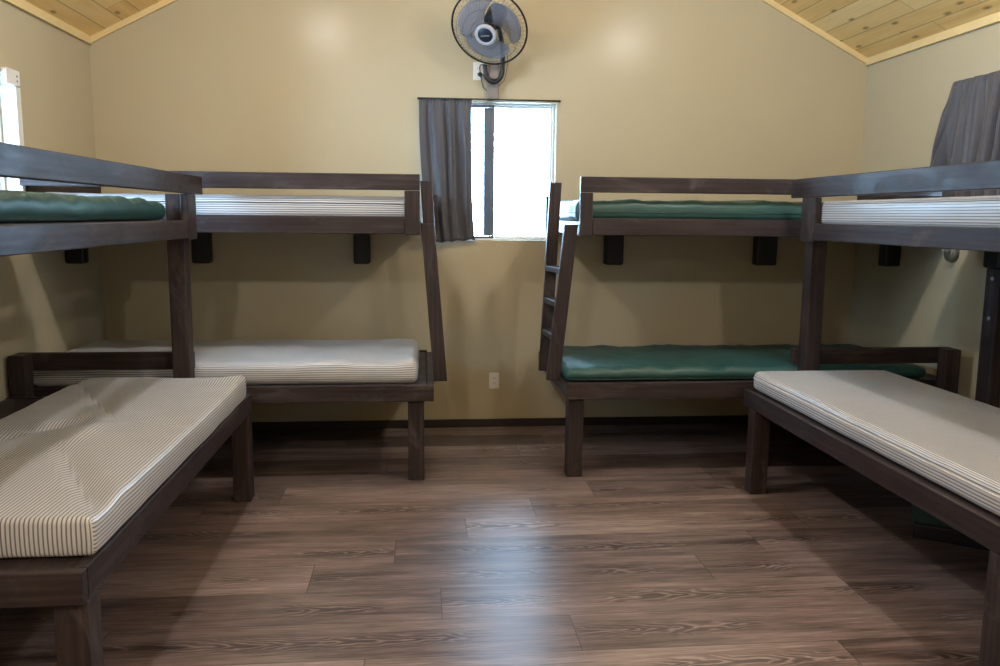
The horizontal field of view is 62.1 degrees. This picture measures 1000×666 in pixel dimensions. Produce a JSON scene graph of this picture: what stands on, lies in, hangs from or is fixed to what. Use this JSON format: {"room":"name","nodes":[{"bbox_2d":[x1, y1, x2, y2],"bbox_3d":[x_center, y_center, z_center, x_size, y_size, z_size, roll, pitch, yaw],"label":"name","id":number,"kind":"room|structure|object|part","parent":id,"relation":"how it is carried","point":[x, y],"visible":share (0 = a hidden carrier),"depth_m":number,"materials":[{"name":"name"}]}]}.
{"room":"dormitory","nodes":[
{"label":"dormitory","id":0,"kind":"room"},
{"bbox_2d":[0,0,105,400],"bbox_3d":[-2.347,-0.040,1.540,0.130,2.606,8.085,0,8,-5],"label":"wall","id":1,"kind":"structure","parent":0,"point":[48,303],"depth_m":4.75,"materials":[{"name":"beige paint"}]},
{"bbox_2d":[0,119,5,189],"bbox_3d":[-2.606,-0.859,3.902,0.055,0.840,0.980,0,8,-5],"label":"window","id":2,"kind":"structure","parent":1,"relation":"in","point":[2,179],"depth_m":4.39,"materials":[{"name":"white paint"}]},
{"bbox_2d":[0,67,19,86],"bbox_3d":[-2.530,-1.324,4.292,0.032,0.077,0.145,0,8,-5],"label":"bracket","id":3,"kind":"object","parent":1,"relation":"attached to","point":[9,76],"visible":1,"depth_m":4.26,"materials":[{"name":"white paint"}]},
{"bbox_2d":[0,86,25,191],"bbox_3d":[-2.578,-0.879,4.422,0.078,0.835,0.054,0,8,-5],"label":"window","id":4,"kind":"structure","parent":1,"relation":"attached to","point":[10,96],"depth_m":4.37,"materials":[{"name":"glass"}]},
{"bbox_2d":[3,0,91,44],"bbox_3d":[-2.261,-1.316,1.366,0.020,0.050,8.085,0,8,-5],"label":"trim","id":5,"kind":"structure","parent":1,"relation":"attached to","point":[23,5],"depth_m":4.75,"materials":[{"name":"brown wood"}]},
{"bbox_2d":[89,0,867,421],"bbox_3d":[-0.040,-1.300,5.746,5.264,3.962,0.130,0,8,-5],"label":"wall","id":6,"kind":"structure","parent":0,"point":[738,89],"depth_m":5.71,"materials":[{"name":"beige paint"}]},
{"bbox_2d":[91,0,176,42],"bbox_3d":[-1.343,-2.556,5.366,2.652,1.398,0.022,0,8,-5],"label":"trim","id":7,"kind":"structure","parent":6,"relation":"attached to","point":[163,3],"depth_m":5.33,"materials":[{"name":"brown wood"}]},
{"bbox_2d":[473,62,483,79],"bbox_3d":[-0.146,-1.766,5.599,0.072,0.116,0.009,0,8,-5],"label":"wall outlet","id":8,"kind":"object","parent":6,"relation":"attached to","point":[476,65],"visible":0.88,"depth_m":5.60,"materials":[{"name":"white plastic"}]},
{"bbox_2d":[476,66,480,75],"bbox_3d":[-0.145,-1.766,5.596,0.034,0.068,0.002,0,8,-5],"label":"receptacle","id":9,"kind":"object","parent":8,"relation":"attached to","point":[477,67],"depth_m":5.59,"materials":[{"name":"white plastic"}]},
{"bbox_2d":[421,103,554,239],"bbox_3d":[-0.087,-1.120,5.800,0.925,0.934,0.055,0,8,-5],"label":"window","id":10,"kind":"structure","parent":6,"relation":"in","point":[489,109],"depth_m":5.78,"materials":[{"name":"white paint"}]},
{"bbox_3d":[-0.287,-1.117,5.764,0.495,0.910,0.020,0,8,-5],"label":"sash","id":11,"kind":"part","parent":10,"relation":"part of","materials":[{"name":"white plastic"}]},
{"bbox_3d":[0.142,-1.123,5.831,0.439,0.910,0.018,0,8,-5],"label":"sash","id":12,"kind":"part","parent":10,"relation":"part of","materials":[{"name":"white paint"}]},
{"bbox_2d":[417,97,560,102],"bbox_3d":[-0.071,-1.575,5.612,0.971,0.012,0.050,0,8,-5],"label":"curtain rod","id":13,"kind":"object","parent":6,"relation":"attached to","point":[418,98],"visible":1,"depth_m":5.59,"materials":[{"name":"black metal"}]},
{"bbox_2d":[419,99,474,242],"bbox_3d":[-0.358,-1.094,5.640,0.382,0.958,0.049,0,8,-5],"label":"curtain","id":14,"kind":"object","parent":13,"relation":"hanging from","point":[445,126],"visible":0.89,"depth_m":5.62,"materials":[{"name":"grey fabric"}]},
{"bbox_2d":[451,0,527,100],"bbox_3d":[-0.083,-1.845,5.337,0.421,0.614,0.483,-4,9,-28],"label":"wall fan","id":15,"kind":"object","parent":6,"relation":"attached to","point":[495,16],"visible":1,"depth_m":5.35,"materials":[{"name":"metal"}]},
{"bbox_3d":[-0.049,-1.640,5.615,0.080,0.132,0.030,0,8,-5],"label":"wall plate","id":16,"kind":"part","parent":15,"relation":"part of","materials":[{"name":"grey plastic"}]},
{"bbox_3d":[-0.038,-1.847,5.488,0.150,0.384,0.116,0,8,-5],"label":"support arm","id":17,"kind":"part","parent":15,"relation":"part of","materials":[{"name":"black plastic"}]},
{"bbox_2d":[489,373,498,388],"bbox_3d":[-0.041,0.339,5.909,0.072,0.116,0.009,0,8,-5],"label":"wall outlet","id":18,"kind":"object","parent":6,"relation":"attached to","point":[493,377],"visible":1,"depth_m":5.91,"materials":[{"name":"white plastic"}]},
{"bbox_2d":[492,376,496,384],"bbox_3d":[-0.041,0.340,5.906,0.034,0.068,0.002,0,8,-5],"label":"receptacle","id":19,"kind":"object","parent":18,"relation":"attached to","point":[494,378],"depth_m":5.91,"materials":[{"name":"white plastic"}]},
{"bbox_2d":[252,415,773,429],"bbox_3d":[-0.051,0.643,5.949,5.264,0.058,0.014,0,8,-5],"label":"baseboard","id":20,"kind":"structure","parent":6,"relation":"attached to","point":[501,422],"depth_m":5.94,"materials":[{"name":"brown wood"}]},
{"bbox_2d":[761,0,866,63],"bbox_3d":[1.300,-2.567,5.615,2.652,1.398,0.022,0,8,-5],"label":"trim","id":21,"kind":"structure","parent":6,"relation":"attached to","point":[772,3],"depth_m":5.76,"materials":[{"name":"brown wood"}]},
{"bbox_2d":[0,423,988,665],"bbox_3d":[0.326,1.238,1.975,5.264,0.001,8.085,0,8,-5],"label":"floor","id":22,"kind":"structure","parent":0,"point":[660,553],"depth_m":3.62,"materials":[{"name":"wood"}]},
{"bbox_2d":[0,142,253,665],"bbox_3d":[-1.809,0.195,3.183,1.216,1.690,2.702,0,8,-5],"label":"bunk bed","id":23,"kind":"object","parent":22,"relation":"on","point":[69,584],"visible":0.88,"depth_m":2.98,"materials":[{"name":"brown paint"}]},
{"bbox_3d":[-2.477,0.261,4.299,0.082,0.301,0.090,0,8,-5],"label":"head post","id":24,"kind":"part","parent":23,"relation":"part of","materials":[{"name":"brown paint"}]},
{"bbox_3d":[-1.933,0.372,4.299,1.176,0.092,0.038,0,8,-5],"label":"rail","id":25,"kind":"part","parent":23,"relation":"part of","materials":[{"name":"brown paint"}]},
{"bbox_3d":[-1.710,0.677,2.153,1.216,0.092,0.038,0,8,-5],"label":"rail","id":26,"kind":"part","parent":23,"relation":"part of","materials":[{"name":"brown paint"}]},
{"bbox_3d":[-1.156,0.945,2.296,0.090,0.465,0.090,0,8,-5],"label":"leg","id":27,"kind":"part","parent":23,"relation":"part of","materials":[{"name":"brown paint"}]},
{"bbox_2d":[0,190,165,222],"bbox_3d":[-1.973,-0.477,3.096,0.819,0.116,2.143,0,8,-5],"label":"mattress","id":28,"kind":"object","parent":23,"relation":"on","point":[16,206],"visible":1,"depth_m":3.07,"materials":[{"name":"plastic"}]},
{"bbox_3d":[-1.470,-0.353,2.990,0.038,0.087,2.372,0,8,-5],"label":"rail","id":29,"kind":"part","parent":23,"relation":"part of","materials":[{"name":"brown paint"}]},
{"bbox_3d":[-1.482,-0.597,3.101,0.038,0.094,2.702,0,8,-5],"label":"guard rail","id":30,"kind":"part","parent":23,"relation":"part of","materials":[{"name":"brown paint"}]},
{"bbox_3d":[-2.076,0.147,4.384,0.897,0.092,0.034,0,8,-5],"label":"head rail","id":31,"kind":"part","parent":23,"relation":"part of","materials":[{"name":"brown paint"}]},
{"bbox_2d":[0,376,245,557],"bbox_3d":[-1.606,0.411,3.217,0.820,0.137,2.008,0,8,-5],"label":"mattress","id":32,"kind":"object","parent":23,"relation":"on","point":[77,462],"visible":1,"depth_m":2.90,"materials":[{"name":"beige fabric"}]},
{"bbox_3d":[-1.227,0.519,3.301,0.038,0.092,2.178,0,8,-5],"label":"rail","id":33,"kind":"part","parent":23,"relation":"part of","materials":[{"name":"brown paint"}]},
{"bbox_3d":[-1.660,-0.152,4.317,0.088,1.128,0.090,0,8,-5],"label":"post","id":34,"kind":"part","parent":23,"relation":"part of","materials":[{"name":"brown paint"}]},
{"bbox_3d":[-1.589,-0.593,4.236,0.038,0.230,0.155,0,8,-5],"label":"guard post","id":35,"kind":"part","parent":23,"relation":"part of","materials":[{"name":"brown paint"}]},
{"bbox_3d":[-1.352,0.650,4.362,0.090,0.465,0.090,0,8,-5],"label":"leg","id":36,"kind":"part","parent":23,"relation":"part of","materials":[{"name":"brown paint"}]},
{"bbox_2d":[19,171,446,479],"bbox_3d":[-1.473,-0.089,5.089,2.269,1.722,1.232,0,8,-5],"label":"bunk bed","id":37,"kind":"object","parent":22,"relation":"on","point":[421,390],"visible":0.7,"depth_m":4.60,"materials":[{"name":"brown paint"}]},
{"bbox_3d":[-1.498,-0.833,4.517,2.117,0.088,0.038,0,8,-5],"label":"guard rail","id":38,"kind":"part","parent":37,"relation":"part of","materials":[{"name":"brown paint"}]},
{"bbox_2d":[45,192,404,219],"bbox_3d":[-1.533,-0.761,4.989,2.005,0.139,0.882,0,8,-5],"label":"mattress","id":39,"kind":"object","parent":37,"relation":"on","point":[206,204],"visible":0.41,"depth_m":4.59,"materials":[{"name":"white fabric"}]},
{"bbox_2d":[33,339,418,386],"bbox_3d":[-1.541,0.159,5.002,2.099,0.147,0.906,0,8,-5],"label":"mattress","id":40,"kind":"object","parent":37,"relation":"on","point":[282,361],"visible":0.77,"depth_m":4.66,"materials":[{"name":"beige fabric"}]},
{"bbox_3d":[-1.460,0.338,4.545,2.189,0.094,0.038,0,8,-5],"label":"rail","id":41,"kind":"part","parent":37,"relation":"part of","materials":[{"name":"brown paint"}]},
{"bbox_3d":[-1.544,-0.598,4.546,2.029,0.098,0.038,0,8,-5],"label":"rail","id":42,"kind":"part","parent":37,"relation":"part of","materials":[{"name":"brown paint"}]},
{"bbox_3d":[-0.489,-0.671,4.635,0.087,0.244,0.038,0,8,-5],"label":"guard post","id":43,"kind":"part","parent":37,"relation":"part of","materials":[{"name":"brown paint"}]},
{"bbox_3d":[-0.478,0.570,4.740,0.090,0.534,0.090,0,8,-5],"label":"leg","id":44,"kind":"part","parent":37,"relation":"part of","materials":[{"name":"brown paint"}]},
{"bbox_3d":[-0.445,0.254,5.233,0.038,0.085,1.148,0,8,-5],"label":"rail","id":45,"kind":"part","parent":37,"relation":"part of","materials":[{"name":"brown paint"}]},
{"bbox_3d":[-0.461,-0.798,5.595,0.075,0.262,0.040,0,8,-5],"label":"guard post","id":46,"kind":"part","parent":37,"relation":"part of","materials":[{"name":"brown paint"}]},
{"bbox_2d":[539,176,941,476],"bbox_3d":[1.432,-0.101,5.363,2.407,1.722,1.232,0,8,-5],"label":"bunk bed","id":47,"kind":"object","parent":22,"relation":"on","point":[765,233],"visible":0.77,"depth_m":4.79,"materials":[{"name":"brown paint"}]},
{"bbox_3d":[0.348,-0.801,5.671,0.075,0.262,0.040,0,8,-5],"label":"guard post","id":48,"kind":"part","parent":47,"relation":"part of","materials":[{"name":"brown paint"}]},
{"bbox_3d":[0.346,0.251,5.308,0.038,0.085,1.148,0,8,-5],"label":"rail","id":49,"kind":"part","parent":47,"relation":"part of","materials":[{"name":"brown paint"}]},
{"bbox_3d":[0.425,-0.671,5.255,0.038,0.078,1.008,0,8,-5],"label":"rail","id":50,"kind":"part","parent":47,"relation":"part of","materials":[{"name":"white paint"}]},
{"bbox_3d":[0.431,0.566,4.826,0.090,0.534,0.090,0,8,-5],"label":"leg","id":51,"kind":"part","parent":47,"relation":"part of","materials":[{"name":"brown paint"}]},
{"bbox_3d":[0.490,-0.675,4.728,0.072,0.244,0.038,0,8,-5],"label":"guard post","id":52,"kind":"part","parent":47,"relation":"part of","materials":[{"name":"brown paint"}]},
{"bbox_2d":[560,199,801,220],"bbox_3d":[1.411,-0.770,5.256,2.063,0.135,0.875,0,8,-5],"label":"mattress","id":53,"kind":"object","parent":47,"relation":"on","point":[627,208],"visible":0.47,"depth_m":4.81,"materials":[{"name":"plastic"}]},
{"bbox_3d":[1.602,-0.612,4.842,2.162,0.098,0.038,0,8,-5],"label":"rail","id":54,"kind":"part","parent":47,"relation":"part of","materials":[{"name":"brown paint"}]},
{"bbox_2d":[561,344,925,381],"bbox_3d":[1.424,0.172,5.265,2.189,0.101,0.879,0,8,-5],"label":"mattress","id":55,"kind":"object","parent":47,"relation":"on","point":[667,362],"visible":0.68,"depth_m":4.94,"materials":[{"name":"plastic"}]},
{"bbox_3d":[1.533,0.325,4.827,2.311,0.094,0.038,0,8,-5],"label":"rail","id":56,"kind":"part","parent":47,"relation":"part of","materials":[{"name":"brown paint"}]},
{"bbox_3d":[1.568,-0.846,4.806,2.235,0.088,0.038,0,8,-5],"label":"guard rail","id":57,"kind":"part","parent":47,"relation":"part of","materials":[{"name":"brown paint"}]},
{"bbox_2d":[744,160,999,665],"bbox_3d":[2.128,0.162,3.570,1.336,1.716,2.605,0,8,-5],"label":"bunk bed","id":58,"kind":"object","parent":22,"relation":"on","point":[979,524],"visible":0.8,"depth_m":3.94,"materials":[{"name":"brown paint"}]},
{"bbox_3d":[1.412,0.648,4.553,0.090,0.465,0.090,0,8,-5],"label":"leg","id":59,"kind":"part","parent":58,"relation":"part of","materials":[{"name":"brown paint"}]},
{"bbox_3d":[1.690,-0.616,4.514,0.038,0.237,0.155,0,8,-5],"label":"guard post","id":60,"kind":"part","parent":58,"relation":"part of","materials":[{"name":"brown paint"}]},
{"bbox_3d":[1.745,-0.093,4.649,0.088,0.979,0.090,0,8,-5],"label":"post","id":61,"kind":"part","parent":58,"relation":"part of","materials":[{"name":"brown paint"}]},
{"bbox_3d":[2.137,0.129,4.782,0.952,0.092,0.034,0,8,-5],"label":"head rail","id":62,"kind":"part","parent":58,"relation":"part of","materials":[{"name":"brown paint"}]},
{"bbox_3d":[1.476,0.503,3.590,0.038,0.092,2.111,0,8,-5],"label":"rail","id":63,"kind":"part","parent":58,"relation":"part of","materials":[{"name":"brown paint"}]},
{"bbox_2d":[753,370,999,516],"bbox_3d":[1.875,0.398,3.609,0.787,0.115,2.065,0,8,-5],"label":"mattress","id":64,"kind":"object","parent":58,"relation":"on","point":[951,440],"visible":1,"depth_m":3.50,"materials":[{"name":"beige fabric"}]},
{"bbox_3d":[1.793,-0.635,3.425,0.038,0.104,2.605,0,8,-5],"label":"guard rail","id":65,"kind":"part","parent":58,"relation":"part of","materials":[{"name":"brown paint"}]},
{"bbox_3d":[1.804,-0.380,3.315,0.038,0.088,2.275,0,8,-5],"label":"rail","id":66,"kind":"part","parent":58,"relation":"part of","materials":[{"name":"brown paint"}]},
{"bbox_2d":[820,195,999,227],"bbox_3d":[2.220,-0.507,3.514,0.825,0.133,2.164,0,8,-5],"label":"mattress","id":67,"kind":"object","parent":58,"relation":"on","point":[975,211],"visible":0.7,"depth_m":3.58,"materials":[{"name":"white fabric"}]},
{"bbox_3d":[2.575,0.239,4.775,0.082,0.301,0.090,0,8,-5],"label":"head post","id":68,"kind":"part","parent":58,"relation":"part of","materials":[{"name":"brown paint"}]},
{"bbox_3d":[2.673,0.270,4.538,0.070,1.240,0.110,0,8,-5],"label":"wall post","id":69,"kind":"part","parent":58,"relation":"part of","materials":[{"name":"brown paint"}]},
{"bbox_3d":[1.595,0.923,2.621,0.090,0.465,0.090,0,8,-5],"label":"leg","id":70,"kind":"part","parent":58,"relation":"part of","materials":[{"name":"brown paint"}]},
{"bbox_2d":[912,504,989,550],"bbox_3d":[2.283,0.840,3.948,0.600,0.270,0.400,5,9,29],"label":"storage box","id":71,"kind":"object","parent":22,"relation":"on","point":[925,526],"visible":0.26,"depth_m":3.89,"materials":[{"name":"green plastic"}]},
{"bbox_2d":[24,0,999,57],"bbox_3d":[0.356,-2.013,1.515,5.264,1.356,8.085,0,8,-5],"label":"ceiling","id":72,"kind":"structure","parent":0,"point":[871,28],"depth_m":5.15,"materials":[{"name":"brown wood"}]},
{"bbox_2d":[849,22,999,407],"bbox_3d":[3.023,-0.064,2.046,0.130,2.606,8.085,0,8,-5],"label":"wall","id":73,"kind":"structure","parent":0,"point":[926,300],"depth_m":5.26,"materials":[{"name":"beige paint"}]},
{"bbox_2d":[865,12,999,65],"bbox_3d":[2.960,-1.338,1.858,0.020,0.050,8.085,0,8,-5],"label":"trim","id":74,"kind":"structure","parent":73,"relation":"attached to","point":[994,18],"depth_m":5.03,"materials":[{"name":"brown wood"}]},
{"bbox_2d":[941,249,958,262],"bbox_3d":[2.652,-0.475,4.912,0.066,0.116,0.116,0,8,-5],"label":"wall fixture","id":75,"kind":"object","parent":73,"relation":"attached to","point":[950,255],"visible":0.81,"depth_m":4.89,"materials":[{"name":"grey plastic"}]},
{"bbox_3d":[2.717,-1.369,4.263,0.050,0.012,1.046,0,8,-5],"label":"curtain rod","id":76,"kind":"object","parent":73,"relation":"attached to","visible":0},
{"bbox_2d":[930,70,999,196],"bbox_3d":[2.629,-1.023,4.571,0.078,0.775,0.912,-1,8,-7],"label":"curtain","id":77,"kind":"object","parent":76,"relation":"hanging from","point":[968,130],"visible":0.63,"depth_m":4.60,"materials":[{"name":"grey fabric"}]}
]}

